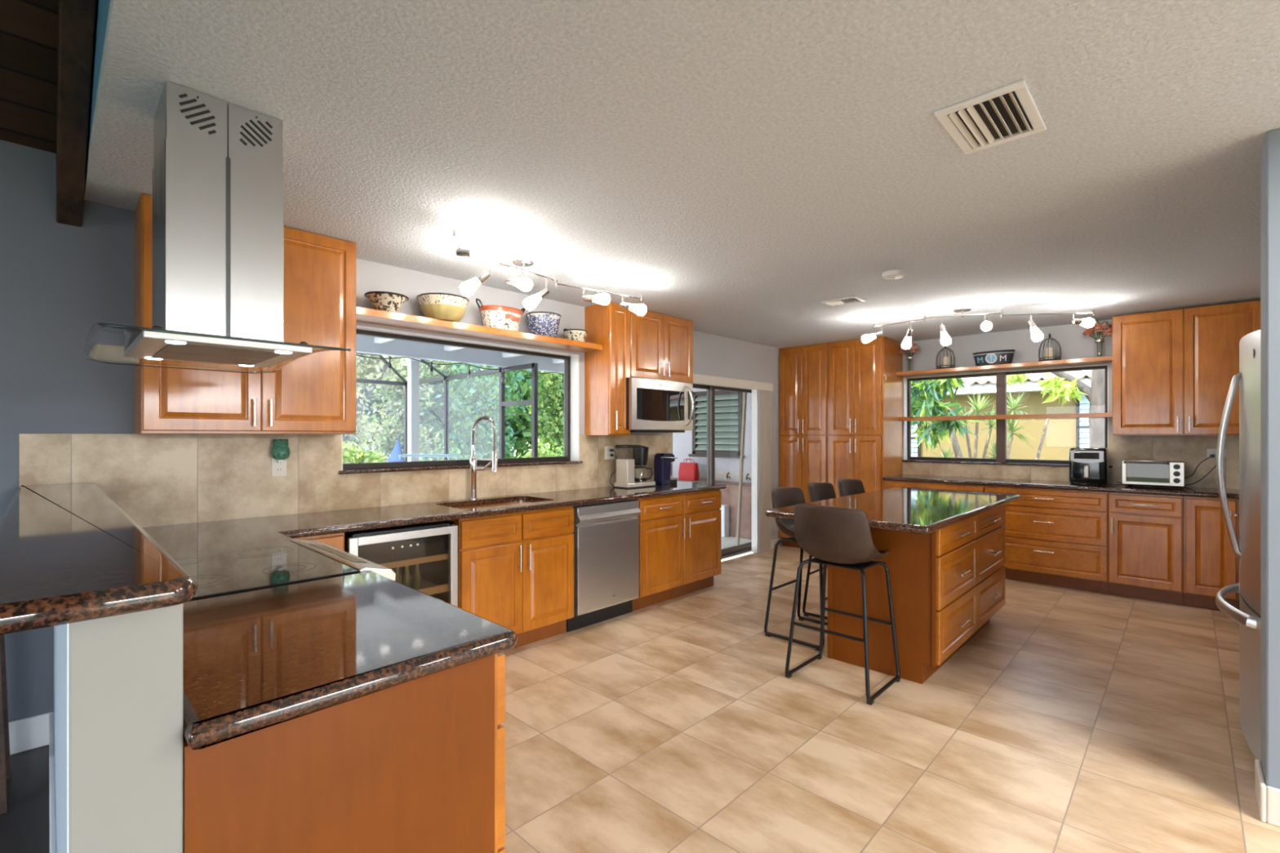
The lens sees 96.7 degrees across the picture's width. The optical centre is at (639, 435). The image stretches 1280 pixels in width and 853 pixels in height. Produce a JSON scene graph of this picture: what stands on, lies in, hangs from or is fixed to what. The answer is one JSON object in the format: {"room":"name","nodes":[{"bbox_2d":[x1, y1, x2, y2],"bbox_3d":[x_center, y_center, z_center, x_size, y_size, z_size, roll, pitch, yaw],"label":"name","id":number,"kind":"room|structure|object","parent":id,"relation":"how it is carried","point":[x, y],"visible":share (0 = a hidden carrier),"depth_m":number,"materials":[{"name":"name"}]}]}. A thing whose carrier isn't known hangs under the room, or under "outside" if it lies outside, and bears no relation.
{"room":"kitchen","nodes":[
{"label":"kitchen","id":0,"kind":"room"},
{"bbox_2d":[0,0,57,153],"bbox_3d":[-1.045,-2.030,-1.458,8.185,1.706,3.950,0,0,44],"label":"ceiling","id":1,"kind":"structure","parent":0,"point":[28,28],"depth_m":2.21,"materials":[{"name":"brown wood"}]},
{"bbox_2d":[56,0,96,226],"bbox_3d":[-1.162,-1.885,1.211,3.914,1.872,0.082,0,0,44],"label":"beam","id":2,"kind":"structure","parent":1,"relation":"attached to","point":[76,18],"depth_m":2.09,"materials":[{"name":"brown wood"}]},
{"bbox_2d":[68,603,182,852],"bbox_3d":[-1.651,0.807,1.702,2.509,1.111,0.125,0,0,44],"label":"wall","id":3,"kind":"structure","parent":0,"point":[126,670],"depth_m":0.83,"materials":[{"name":"grey paint"}]},
{"bbox_2d":[48,712,57,852],"bbox_3d":[-1.696,1.293,1.648,2.500,0.140,0.016,0,0,44],"label":"baseboard","id":4,"kind":"structure","parent":3,"relation":"attached to","point":[52,814],"depth_m":1.97,"materials":[{"name":"white paint"}]},
{"bbox_2d":[53,623,68,852],"bbox_3d":[-1.692,0.738,1.654,2.498,0.970,0.002,0,0,44],"label":"trim","id":5,"kind":"structure","parent":3,"relation":"attached to","point":[60,633],"depth_m":1.16,"materials":[{"name":"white paint"}]},
{"bbox_2d":[0,482,197,635],"bbox_3d":[-1.665,0.233,1.650,2.558,0.039,0.250,0,0,44],"label":"countertop","id":6,"kind":"structure","parent":3,"relation":"on","point":[69,553],"depth_m":0.95,"materials":[{"name":"stone"}]},
{"bbox_2d":[0,139,782,722],"bbox_3d":[-1.500,0.028,3.829,0.200,2.670,10.640,0,0,44],"label":"wall","id":7,"kind":"structure","parent":0,"point":[58,281],"depth_m":2.57,"materials":[{"name":"grey paint"}]},
{"bbox_2d":[8,711,53,755],"bbox_3d":[-3.855,1.293,1.224,0.016,0.140,3.620,0,0,44],"label":"baseboard","id":8,"kind":"structure","parent":7,"relation":"attached to","point":[25,734],"depth_m":2.47,"materials":[{"name":"white paint"}]},
{"bbox_2d":[84,0,110,174],"bbox_3d":[0.312,-1.950,-0.083,7.835,1.746,0.086,0,0,44],"label":"trim","id":9,"kind":"structure","parent":7,"relation":"attached to","point":[102,7],"depth_m":1.91,"materials":[{"name":"blue"}]},
{"bbox_2d":[133,193,355,434],"bbox_3d":[-1.982,-0.542,2.932,0.348,1.067,0.905,0,0,44],"label":"upper cabinet","id":10,"kind":"object","parent":7,"relation":"attached to","point":[314,393],"visible":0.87,"depth_m":2.91,"materials":[{"name":"brown wood"}]},
{"bbox_2d":[19,433,671,527],"bbox_3d":[-1.186,0.227,4.004,0.010,0.472,4.299,0,0,44],"label":"backsplash","id":11,"kind":"structure","parent":7,"relation":"attached to","point":[157,480],"depth_m":3.05,"materials":[{"name":"tile"}]},
{"bbox_2d":[271,439,290,462],"bbox_3d":[-1.971,0.082,3.123,0.092,0.127,0.092,0,0,44],"label":"night light","id":12,"kind":"object","parent":11,"relation":"attached to","point":[280,451],"visible":1,"depth_m":3.09,"materials":[{"name":"green plastic"}]},
{"bbox_2d":[342,328,570,469],"bbox_3d":[-1.236,-0.233,4.147,0.050,0.881,1.841,0,0,44],"label":"window","id":13,"kind":"structure","parent":7,"relation":"in","point":[566,359],"depth_m":4.19,"materials":[{"name":"brown metal"}]},
{"bbox_2d":[342,324,578,470],"bbox_3d":[-1.180,-0.233,4.093,0.105,0.881,1.841,0,0,44],"label":"trim","id":14,"kind":"structure","parent":7,"relation":"attached to","point":[574,357],"depth_m":4.71,"materials":[{"name":"white paint"}]},
{"bbox_2d":[337,460,582,474],"bbox_3d":[-1.173,0.217,4.082,0.140,0.021,1.878,0,0,44],"label":"window sill","id":15,"kind":"structure","parent":7,"relation":"attached to","point":[561,462],"depth_m":3.83,"materials":[{"name":"stone"}]},
{"bbox_2d":[355,306,602,352],"bbox_3d":[-1.048,-0.715,3.993,0.222,0.045,1.918,0,0,44],"label":"wall shelf","id":16,"kind":"object","parent":7,"relation":"attached to","point":[366,315],"visible":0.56,"depth_m":3.80,"materials":[{"name":"brown wood"}]},
{"bbox_2d":[364,291,408,312],"bbox_3d":[-1.535,-0.792,3.453,0.248,0.110,0.248,0,0,44],"label":"bowl","id":17,"kind":"object","parent":16,"relation":"on","point":[388,301],"visible":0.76,"depth_m":3.38,"materials":[{"name":"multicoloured ceramic"}]},
{"bbox_2d":[416,292,469,322],"bbox_3d":[-1.274,-0.813,3.688,0.321,0.151,0.321,0,0,44],"label":"bowl","id":18,"kind":"object","parent":16,"relation":"on","point":[442,306],"visible":0.83,"depth_m":3.58,"materials":[{"name":"yellow ceramic"}]},
{"bbox_2d":[475,298,525,331],"bbox_3d":[-0.981,-0.838,4.030,0.232,0.201,0.400,0,0,44],"label":"bowl","id":19,"kind":"object","parent":16,"relation":"on","point":[504,317],"visible":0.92,"depth_m":3.93,"materials":[{"name":"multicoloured ceramic"}]},
{"bbox_2d":[524,311,561,337],"bbox_3d":[-0.728,-0.823,4.293,0.270,0.171,0.270,0,0,44],"label":"bowl","id":20,"kind":"object","parent":16,"relation":"on","point":[542,323],"visible":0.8,"depth_m":4.19,"materials":[{"name":"blue ceramic"}]},
{"bbox_2d":[563,328,587,342],"bbox_3d":[-0.513,-0.785,4.516,0.192,0.097,0.192,0,0,-5],"label":"bowl","id":21,"kind":"object","parent":16,"relation":"on","point":[579,335],"visible":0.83,"depth_m":4.45,"materials":[{"name":"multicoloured ceramic"}]},
{"bbox_2d":[584,302,630,435],"bbox_3d":[-0.256,-0.539,4.727,0.348,1.073,0.236,0,0,44],"label":"upper cabinet","id":22,"kind":"object","parent":7,"relation":"attached to","point":[606,371],"visible":0.93,"depth_m":4.64,"materials":[{"name":"brown wood"}]},
{"bbox_2d":[630,310,693,383],"bbox_3d":[0.114,-0.777,5.112,0.348,0.597,0.830,0,0,44],"label":"upper cabinet","id":23,"kind":"object","parent":7,"relation":"attached to","point":[661,345],"visible":0.74,"depth_m":4.99,"materials":[{"name":"brown wood"}]},
{"bbox_2d":[626,377,693,432],"bbox_3d":[0.114,-0.253,5.007,0.469,0.448,0.793,0,0,44],"label":"microwave","id":24,"kind":"object","parent":23,"relation":"attached to","point":[652,406],"visible":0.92,"depth_m":4.84,"materials":[{"name":"silver metal"}]},
{"bbox_2d":[693,383,751,559],"bbox_3d":[0.830,0.381,6.274,0.100,1.965,1.705,0,0,44],"label":"door","id":25,"kind":"structure","parent":7,"relation":"in","point":[742,548],"depth_m":6.21,"materials":[{"name":"brown metal"}]},
{"bbox_2d":[693,373,773,553],"bbox_3d":[0.937,0.361,6.150,0.085,1.963,1.805,0,0,44],"label":"door frame","id":26,"kind":"structure","parent":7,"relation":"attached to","point":[761,391],"depth_m":6.55,"materials":[{"name":"beige paint"}]},
{"bbox_2d":[0,545,1279,852],"bbox_3d":[1.327,1.413,0.972,7.835,0.100,10.440,0,0,44],"label":"floor","id":27,"kind":"structure","parent":0,"point":[1073,721],"depth_m":2.57,"materials":[{"name":"tile"}]},
{"bbox_2d":[0,634,10,813],"bbox_3d":[-2.530,0.983,2.058,0.340,0.760,0.340,0,0,44],"label":"wooden stool","id":28,"kind":"object","parent":27,"relation":"on","point":[5,758],"visible":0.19,"depth_m":2.09,"materials":[{"name":"wood"}]},
{"bbox_2d":[168,538,395,601],"bbox_3d":[-1.331,0.856,1.946,0.772,0.854,0.669,0,0,44],"label":"range","id":29,"kind":"object","parent":27,"relation":"on","point":[222,571],"visible":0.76,"depth_m":1.91,"materials":[{"name":"black glass"}]},
{"bbox_2d":[295,533,344,551],"bbox_3d":[-1.774,0.921,2.948,0.606,0.884,0.270,0,0,44],"label":"base cabinet","id":30,"kind":"object","parent":27,"relation":"on","point":[336,540],"visible":0.03,"depth_m":2.79,"materials":[{"name":"brown wood"}]},
{"bbox_2d":[182,652,505,852],"bbox_3d":[-0.780,0.921,1.380,0.813,0.884,0.616,0,0,44],"label":"base cabinet","id":31,"kind":"object","parent":27,"relation":"on","point":[416,766],"visible":0.63,"depth_m":1.07,"materials":[{"name":"brown wood"}]},
{"bbox_2d":[182,571,517,749],"bbox_3d":[-0.775,0.459,1.361,0.845,0.040,0.596,0,0,44],"label":"countertop","id":32,"kind":"structure","parent":31,"relation":"on","point":[255,660],"depth_m":1.19,"materials":[{"name":"stone"}]},
{"bbox_2d":[344,520,457,606],"bbox_3d":[-1.458,0.932,3.254,0.588,0.862,0.586,0,0,44],"label":"wine cooler","id":33,"kind":"object","parent":27,"relation":"on","point":[433,546],"visible":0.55,"depth_m":3.16,"materials":[{"name":"silver metal"}]},
{"bbox_2d":[378,553,448,568],"bbox_3d":[-1.457,0.687,3.253,0.490,0.042,0.516,0,0,44],"label":"shelf","id":34,"kind":"object","parent":33,"relation":"attached to","point":[414,558],"depth_m":3.11,"materials":[{"name":"brown wood"}]},
{"bbox_2d":[400,574,448,595],"bbox_3d":[-1.457,0.872,3.253,0.490,0.042,0.516,0,0,44],"label":"shelf","id":35,"kind":"object","parent":33,"relation":"attached to","point":[431,584],"depth_m":3.32,"materials":[{"name":"brown wood"}]},
{"bbox_2d":[448,501,573,652],"bbox_3d":[-0.943,0.921,3.785,0.643,0.884,0.845,0,0,44],"label":"base cabinet","id":36,"kind":"object","parent":27,"relation":"on","point":[516,571],"visible":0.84,"depth_m":3.58,"materials":[{"name":"brown wood"}]},
{"bbox_2d":[566,498,641,631],"bbox_3d":[-0.420,0.923,4.315,0.612,0.880,0.638,0,0,44],"label":"dishwasher","id":37,"kind":"object","parent":27,"relation":"on","point":[606,535],"visible":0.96,"depth_m":4.10,"materials":[{"name":"silver metal"}]},
{"bbox_2d":[632,489,721,610],"bbox_3d":[0.164,0.921,4.937,0.643,0.884,1.058,0,0,44],"label":"base cabinet","id":38,"kind":"object","parent":27,"relation":"on","point":[680,535],"visible":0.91,"depth_m":4.70,"materials":[{"name":"brown wood"}]},
{"bbox_2d":[142,480,726,554],"bbox_3d":[-0.758,0.459,3.770,0.929,0.040,4.093,0,0,44],"label":"countertop","id":39,"kind":"structure","parent":38,"relation":"on","point":[197,536],"depth_m":3.07,"materials":[{"name":"stone"}]},
{"bbox_2d":[468,415,497,499],"bbox_3d":[-1.058,0.150,3.905,0.257,0.578,0.093,0,0,29],"label":"faucet","id":40,"kind":"object","parent":39,"relation":"on","point":[473,468],"visible":1,"depth_m":3.92,"materials":[{"name":"silver metal"}]},
{"bbox_2d":[613,444,656,488],"bbox_3d":[-0.043,0.259,4.904,0.180,0.361,0.350,0,0,44],"label":"coffee maker","id":41,"kind":"object","parent":39,"relation":"on","point":[624,467],"visible":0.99,"depth_m":4.80,"materials":[{"name":"white plastic"}]},
{"bbox_2d":[632,445,648,466],"bbox_3d":[0.005,0.173,4.954,0.143,0.170,0.144,0,0,44],"label":"basket","id":42,"kind":"object","parent":41,"relation":"on","point":[640,454],"depth_m":4.90,"materials":[{"name":"black plastic"}]},
{"bbox_2d":[653,453,678,484],"bbox_3d":[0.235,0.298,5.175,0.126,0.281,0.234,0,0,44],"label":"espresso machine","id":43,"kind":"object","parent":39,"relation":"on","point":[662,461],"visible":0.95,"depth_m":5.12,"materials":[{"name":"blue"}]},
{"bbox_2d":[678,458,699,480],"bbox_3d":[0.737,0.507,8.614,0.336,0.329,0.132,0,0,44],"label":"tote bag","id":44,"kind":"object","parent":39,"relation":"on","point":[687,471],"visible":1,"depth_m":8.55,"materials":[{"name":"red fabric"}]},
{"bbox_2d":[764,487,827,650],"bbox_3d":[1.156,0.867,3.924,0.484,0.993,0.488,0,0,44],"label":"bar stool","id":45,"kind":"object","parent":27,"relation":"on","point":[781,497],"visible":0.47,"depth_m":3.94,"materials":[{"name":"black metal"}]},
{"bbox_2d":[779,342,827,547],"bbox_3d":[2.127,0.143,6.999,0.632,2.439,0.638,0,0,44],"label":"pantry cabinet","id":46,"kind":"object","parent":27,"relation":"on","point":[803,370],"visible":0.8,"depth_m":6.79,"materials":[{"name":"brown wood"}]},
{"bbox_2d":[802,482,836,619],"bbox_3d":[1.541,0.867,4.372,0.484,0.993,0.488,0,0,42],"label":"bar stool","id":47,"kind":"object","parent":27,"relation":"on","point":[817,491],"visible":0.18,"depth_m":4.50,"materials":[{"name":"black metal"}]},
{"bbox_2d":[785,503,900,705],"bbox_3d":[1.124,0.867,3.181,0.488,0.993,0.484,0,0,44],"label":"bar stool","id":48,"kind":"object","parent":27,"relation":"on","point":[835,536],"visible":1,"depth_m":3.04,"materials":[{"name":"brown leather"}]},
{"bbox_2d":[837,478,865,497],"bbox_3d":[1.905,0.867,4.744,0.488,0.993,0.484,0,0,-44],"label":"bar stool","id":49,"kind":"object","parent":27,"relation":"on","point":[846,486],"visible":0.27,"depth_m":4.93,"materials":[{"name":"brown leather"}]},
{"bbox_2d":[827,336,902,497],"bbox_3d":[2.584,0.143,6.559,0.632,2.439,0.638,0,0,44],"label":"pantry cabinet","id":50,"kind":"object","parent":27,"relation":"on","point":[865,409],"visible":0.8,"depth_m":6.34,"materials":[{"name":"brown wood"}]},
{"bbox_2d":[764,487,1020,684],"bbox_3d":[1.796,0.901,3.822,0.910,0.924,2.120,0,0,44],"label":"kitchen island","id":51,"kind":"object","parent":27,"relation":"on","point":[945,561],"visible":0.95,"depth_m":3.31,"materials":[{"name":"brown wood"}]},
{"bbox_2d":[884,480,984,492],"bbox_3d":[3.158,0.921,6.011,0.955,0.884,0.633,0,0,44],"label":"base cabinet","id":52,"kind":"object","parent":27,"relation":"on","point":[887,484],"visible":0.04,"depth_m":5.79,"materials":[{"name":"brown wood"}]},
{"bbox_2d":[984,485,1109,594],"bbox_3d":[3.836,0.921,5.359,0.922,0.884,0.633,0,0,44],"label":"base cabinet","id":53,"kind":"object","parent":27,"relation":"on","point":[1060,538],"visible":0.73,"depth_m":5.09,"materials":[{"name":"brown wood"}]},
{"bbox_2d":[1108,492,1183,604],"bbox_3d":[4.336,0.921,4.878,0.460,0.884,0.633,0,0,44],"label":"base cabinet","id":54,"kind":"object","parent":27,"relation":"on","point":[1146,531],"visible":0.96,"depth_m":4.68,"materials":[{"name":"brown wood"}]},
{"bbox_2d":[1183,496,1239,610],"bbox_3d":[4.618,0.921,4.606,0.320,0.884,0.633,0,0,44],"label":"base cabinet","id":55,"kind":"object","parent":27,"relation":"on","point":[1211,563],"visible":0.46,"depth_m":4.43,"materials":[{"name":"brown wood"}]},
{"bbox_2d":[1215,329,1260,759],"bbox_3d":[2.971,0.465,2.352,0.838,1.797,0.900,0,0,44],"label":"refrigerator","id":56,"kind":"object","parent":27,"relation":"on","point":[1248,550],"visible":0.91,"depth_m":2.40,"materials":[{"name":"grey metal"}]},
{"bbox_2d":[83,0,1279,348],"bbox_3d":[2.665,-1.107,2.400,8.185,0.060,6.926,0,0,44],"label":"ceiling","id":57,"kind":"structure","parent":0,"point":[738,168],"depth_m":2.10,"materials":[{"name":"white paint"}]},
{"bbox_2d":[83,80,351,373],"bbox_3d":[-1.416,-0.667,1.882,0.951,0.816,0.580,0,0,44],"label":"range hood","id":58,"kind":"object","parent":57,"relation":"hanging from","point":[218,175],"visible":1,"depth_m":1.81,"materials":[{"name":"silver metal"}]},
{"bbox_2d":[453,228,646,315],"bbox_3d":[-0.549,-0.932,3.517,0.465,0.289,1.607,0,0,35],"label":"track light","id":59,"kind":"object","parent":57,"relation":"attached to","point":[486,254],"visible":1,"depth_m":3.40,"materials":[{"name":"white metal"}]},
{"bbox_2d":[821,295,865,306],"bbox_3d":[1.619,-1.068,4.540,0.280,0.017,0.190,0,0,44],"label":"ceiling vent","id":60,"kind":"object","parent":57,"relation":"in","point":[851,300],"visible":1,"depth_m":4.53,"materials":[{"name":"metal"}]},
{"bbox_2d":[861,306,1094,349],"bbox_3d":[2.794,-0.915,4.758,1.754,0.323,0.382,0,0,20],"label":"track light","id":61,"kind":"object","parent":57,"relation":"attached to","point":[1036,335],"visible":1,"depth_m":4.74,"materials":[{"name":"white metal"}]},
{"bbox_2d":[933,79,1046,154],"bbox_3d":[1.197,-1.068,1.939,0.253,0.017,0.375,0,0,44],"label":"ceiling vent","id":62,"kind":"object","parent":57,"relation":"in","point":[1007,110],"visible":1,"depth_m":1.92,"materials":[{"name":"white paint"}]},
{"bbox_2d":[672,387,751,483],"bbox_3d":[1.133,0.143,8.705,2.765,2.480,0.200,0,0,44],"label":"wall","id":63,"kind":"structure","parent":0,"point":[682,442],"depth_m":8.54,"materials":[{"name":"grey paint"}]},
{"bbox_2d":[688,390,744,457],"bbox_3d":[1.200,-0.177,8.599,0.990,1.000,0.260,0,0,44],"label":"window","id":64,"kind":"structure","parent":63,"relation":"in","point":[728,404],"depth_m":8.51,"materials":[{"name":"grey glass"}]},
{"bbox_2d":[698,470,751,480],"bbox_3d":[1.270,0.586,8.376,1.060,0.115,0.082,0,0,44],"label":"coat rack","id":65,"kind":"object","parent":63,"relation":"attached to","point":[703,473],"visible":0.59,"depth_m":8.36,"materials":[{"name":"white wood"}]},
{"bbox_2d":[902,320,1112,435],"bbox_3d":[3.843,0.143,5.933,4.585,2.440,0.200,0,0,44],"label":"wall","id":66,"kind":"structure","parent":0,"point":[1073,344],"depth_m":5.79,"materials":[{"name":"grey paint"}]},
{"bbox_2d":[896,355,1112,377],"bbox_3d":[3.638,-0.698,5.839,1.885,0.038,0.217,0,0,44],"label":"wall shelf","id":67,"kind":"object","parent":66,"relation":"attached to","point":[1108,358],"visible":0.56,"depth_m":5.69,"materials":[{"name":"brown wood"}]},
{"bbox_2d":[972,349,1015,366],"bbox_3d":[3.618,-0.790,5.833,0.384,0.145,0.177,0,0,44],"label":"tub","id":68,"kind":"object","parent":67,"relation":"on","point":[996,357],"visible":0.87,"depth_m":5.77,"materials":[{"name":"black metal"}]},
{"bbox_2d":[1038,333,1061,361],"bbox_3d":[3.965,-0.853,5.511,0.184,0.272,0.184,0,0,44],"label":"candle lantern","id":69,"kind":"object","parent":67,"relation":"on","point":[1049,352],"visible":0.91,"depth_m":5.49,"materials":[{"name":"black metal"}]},
{"bbox_2d":[1094,339,1105,343],"bbox_3d":[4.229,-0.801,5.242,0.084,0.168,0.084,0,0,44],"label":"glass jar","id":70,"kind":"object","parent":67,"relation":"on","point":[1095,340],"visible":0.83,"depth_m":5.22,"materials":[{"name":"clear glass"}]},
{"bbox_2d":[1082,318,1112,356],"bbox_3d":[4.214,-0.900,5.228,0.252,0.342,0.217,0,0,44],"label":"flower bouquet","id":71,"kind":"object","parent":70,"relation":"in","point":[1098,326],"visible":0.9,"depth_m":5.22,"materials":[{"name":"red plant"}]},
{"bbox_2d":[899,412,1112,421],"bbox_3d":[3.672,-0.191,5.874,1.885,0.043,0.118,0,0,44],"label":"shelf","id":72,"kind":"object","parent":66,"relation":"attached to","point":[1107,415],"visible":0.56,"depth_m":5.73,"materials":[{"name":"brown wood"}]},
{"bbox_2d":[903,363,1108,459],"bbox_3d":[3.733,-0.197,5.969,1.832,0.950,0.100,0,0,44],"label":"trim","id":73,"kind":"structure","parent":66,"relation":"attached to","point":[1106,364],"depth_m":6.23,"materials":[{"name":"white paint"}]},
{"bbox_2d":[906,365,1107,463],"bbox_3d":[3.782,-0.197,6.019,1.832,0.950,0.060,0,0,44],"label":"window","id":74,"kind":"structure","parent":66,"relation":"in","point":[1001,377],"depth_m":5.98,"materials":[{"name":"brown metal"}]},
{"bbox_2d":[902,459,1112,467],"bbox_3d":[3.733,0.287,5.952,1.869,0.021,0.135,0,0,44],"label":"trim","id":75,"kind":"structure","parent":66,"relation":"attached to","point":[903,460],"depth_m":5.94,"materials":[{"name":"stone"}]},
{"bbox_2d":[902,435,1239,488],"bbox_3d":[4.226,0.227,5.419,3.320,0.472,0.010,0,0,44],"label":"backsplash","id":76,"kind":"structure","parent":66,"relation":"attached to","point":[1191,450],"depth_m":5.13,"materials":[{"name":"tile"}]},
{"bbox_2d":[1112,300,1260,435],"bbox_3d":[4.596,-0.529,4.814,0.915,1.052,0.368,0,0,44],"label":"upper cabinet","id":77,"kind":"object","parent":66,"relation":"attached to","point":[1174,371],"visible":0.81,"depth_m":4.73,"materials":[{"name":"brown wood"}]},
{"bbox_2d":[1260,128,1279,789],"bbox_3d":[3.729,0.143,0.704,4.000,2.440,0.215,0,0,44],"label":"wall","id":78,"kind":"structure","parent":0,"point":[1270,152],"depth_m":2.01,"materials":[{"name":"grey paint"}]},
{"bbox_2d":[1254,759,1279,826],"bbox_3d":[3.719,1.298,0.704,4.015,0.130,0.230,0,0,44],"label":"baseboard","id":79,"kind":"structure","parent":78,"relation":"attached to","point":[1268,797],"depth_m":2.00,"materials":[{"name":"beige"}]},
{"bbox_3d":[4.079,0.921,3.389,0.698,0.884,1.980,0,0,44],"label":"base cabinet","id":80,"kind":"object","parent":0,"visible":0},
{"bbox_2d":[882,474,1239,500],"bbox_3d":[3.345,0.459,4.503,3.317,0.040,2.529,0,0,44],"label":"countertop","id":81,"kind":"structure","parent":80,"relation":"on","point":[1210,492],"depth_m":5.10,"materials":[{"name":"stone"}]},
{"bbox_2d":[1068,447,1109,484],"bbox_3d":[4.108,0.275,5.213,0.275,0.328,0.330,0,0,44],"label":"air fryer","id":82,"kind":"object","parent":81,"relation":"on","point":[1086,465],"visible":1,"depth_m":5.10,"materials":[{"name":"black plastic"}]},
{"bbox_2d":[1122,460,1184,488],"bbox_3d":[4.431,0.323,4.920,0.392,0.232,0.344,0,0,44],"label":"toaster oven","id":83,"kind":"object","parent":81,"relation":"on","point":[1157,473],"visible":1,"depth_m":4.83,"materials":[{"name":"silver plastic"}]},
{"label":"outside","id":84,"kind":"structure","parent":0,"visible":0},
{"bbox_3d":[-1.663,1.483,12.698,48.000,0.160,44.000,0,0,44],"label":"ground","id":85,"kind":"structure","parent":84,"visible":0},
{"bbox_2d":[342,353,407,456],"bbox_3d":[-7.219,-0.802,14.145,2.465,4.545,3.327,0,0,44],"label":"tree","id":86,"kind":"object","parent":85,"relation":"on","point":[375,369],"visible":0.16,"depth_m":14.38,"materials":[{"name":"green plant"}]},
{"bbox_2d":[355,355,454,462],"bbox_3d":[-6.870,-1.282,17.114,2.227,5.387,3.390,0,0,44],"label":"tree","id":87,"kind":"object","parent":85,"relation":"on","point":[392,435],"visible":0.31,"depth_m":16.55,"materials":[{"name":"green plant"}]},
{"bbox_2d":[343,361,554,461],"bbox_3d":[-7.455,-1.236,22.587,2.575,6.874,19.181,0,0,43],"label":"tree","id":88,"kind":"object","parent":85,"relation":"on","point":[433,415],"visible":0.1,"depth_m":22.06,"materials":[{"name":"green plant"}]},
{"bbox_2d":[435,362,526,458],"bbox_3d":[-4.611,-1.177,17.722,2.297,5.172,3.475,0,0,44],"label":"tree","id":89,"kind":"object","parent":85,"relation":"on","point":[479,397],"visible":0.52,"depth_m":16.94,"materials":[{"name":"green plant"}]},
{"bbox_2d":[515,438,564,457],"bbox_3d":[-2.753,0.787,15.939,0.862,1.440,2.122,0,0,44],"label":"bush","id":90,"kind":"object","parent":85,"relation":"on","point":[545,453],"visible":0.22,"depth_m":15.89,"materials":[{"name":"green plant"}]},
{"bbox_2d":[523,370,564,457],"bbox_3d":[-2.525,-1.182,19.553,2.436,5.170,2.805,0,0,4],"label":"tree","id":91,"kind":"object","parent":85,"relation":"on","point":[553,388],"visible":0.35,"depth_m":18.70,"materials":[{"name":"green plant"}]},
{"bbox_2d":[911,377,983,452],"bbox_3d":[3.912,-0.194,8.171,1.003,3.204,1.575,0,0,-25],"label":"tree","id":92,"kind":"object","parent":85,"relation":"on","point":[925,389],"visible":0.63,"depth_m":7.83,"materials":[{"name":"green plant"}]},
{"bbox_2d":[953,388,1009,457],"bbox_3d":[5.039,0.339,8.474,1.056,2.134,0.687,0,0,44],"label":"dracaena","id":93,"kind":"object","parent":85,"relation":"on","point":[978,406],"visible":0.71,"depth_m":8.46,"materials":[{"name":"green"}]},
{"bbox_2d":[911,369,1091,460],"bbox_3d":[7.077,-0.196,10.966,13.400,3.198,4.380,0,0,44],"label":"house","id":94,"kind":"structure","parent":85,"relation":"on","point":[1065,433],"depth_m":9.18,"materials":[{"name":"yellow paint"}]},
{"bbox_2d":[985,387,1035,458],"bbox_3d":[5.329,0.343,8.166,0.677,2.122,0.727,0,0,44],"label":"dracaena","id":95,"kind":"object","parent":85,"relation":"on","point":[1011,423],"visible":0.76,"depth_m":8.15,"materials":[{"name":"green"}]},
{"bbox_2d":[995,368,1105,448],"bbox_3d":[4.959,-0.219,7.117,1.610,3.248,0.723,0,0,44],"label":"tree","id":96,"kind":"object","parent":85,"relation":"on","point":[1095,394],"visible":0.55,"depth_m":6.75,"materials":[{"name":"green plant"}]},
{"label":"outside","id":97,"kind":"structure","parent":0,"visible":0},
{"bbox_2d":[721,536,753,561],"bbox_3d":[-4.598,1.448,6.641,8.165,0.130,11.200,0,0,44],"label":"patio","id":98,"kind":"structure","parent":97,"point":[728,541],"depth_m":7.33,"materials":[{"name":"concrete"}]},
{"bbox_2d":[342,434,386,463],"bbox_3d":[-4.574,0.671,8.788,0.809,1.464,1.626,0,0,30],"label":"bush","id":99,"kind":"object","parent":98,"relation":"on","point":[359,456],"visible":0.27,"depth_m":8.96,"materials":[{"name":"green plant"}]},
{"bbox_2d":[406,356,420,461],"bbox_3d":[-3.243,0.133,8.155,0.140,2.500,0.150,0,0,44],"label":"patio post","id":100,"kind":"object","parent":98,"relation":"on","point":[413,366],"visible":0.6,"depth_m":8.11,"materials":[{"name":"grey wood"}]},
{"bbox_2d":[355,352,537,461],"bbox_3d":[-5.734,-0.063,7.757,4.590,2.892,7.233,0,0,44],"label":"screen enclosure","id":101,"kind":"object","parent":98,"relation":"on","point":[534,366],"visible":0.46,"depth_m":9.40,"materials":[{"name":"grey metal"}]},
{"bbox_2d":[355,334,564,373],"bbox_3d":[-4.027,-1.258,7.340,0.120,0.281,9.000,0,0,44],"label":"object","id":102,"kind":"object","parent":101,"relation":"on","point":[364,344],"depth_m":8.47,"materials":[{"name":"white paint"}]},
{"bbox_2d":[355,354,564,382],"bbox_3d":[-3.019,-0.972,8.229,0.060,0.271,6.081,0,0,44],"label":"string lights","id":103,"kind":"object","parent":102,"relation":"hanging from","point":[389,358],"visible":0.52,"depth_m":8.45,"materials":[{"name":"black plastic"}]},
{"bbox_2d":[672,477,751,539],"bbox_3d":[0.988,1.028,8.386,2.200,0.710,0.459,0,0,44],"label":"brick ledge","id":104,"kind":"object","parent":98,"relation":"on","point":[729,495],"visible":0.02,"depth_m":7.76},
{"bbox_2d":[720,504,728,537],"bbox_3d":[1.143,1.167,7.832,0.130,0.429,0.115,0,0,44],"label":"utility box","id":105,"kind":"object","parent":98,"relation":"on","point":[725,508],"visible":0.64,"depth_m":7.77,"materials":[{"name":"white paint"}]},
{"bbox_2d":[735,392,746,545],"bbox_3d":[1.212,0.407,6.815,0.032,1.949,0.227,0,0,41],"label":"wooden plank","id":106,"kind":"object","parent":98,"relation":"on","point":[744,394],"visible":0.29,"depth_m":6.80,"materials":[{"name":"beige wood"}]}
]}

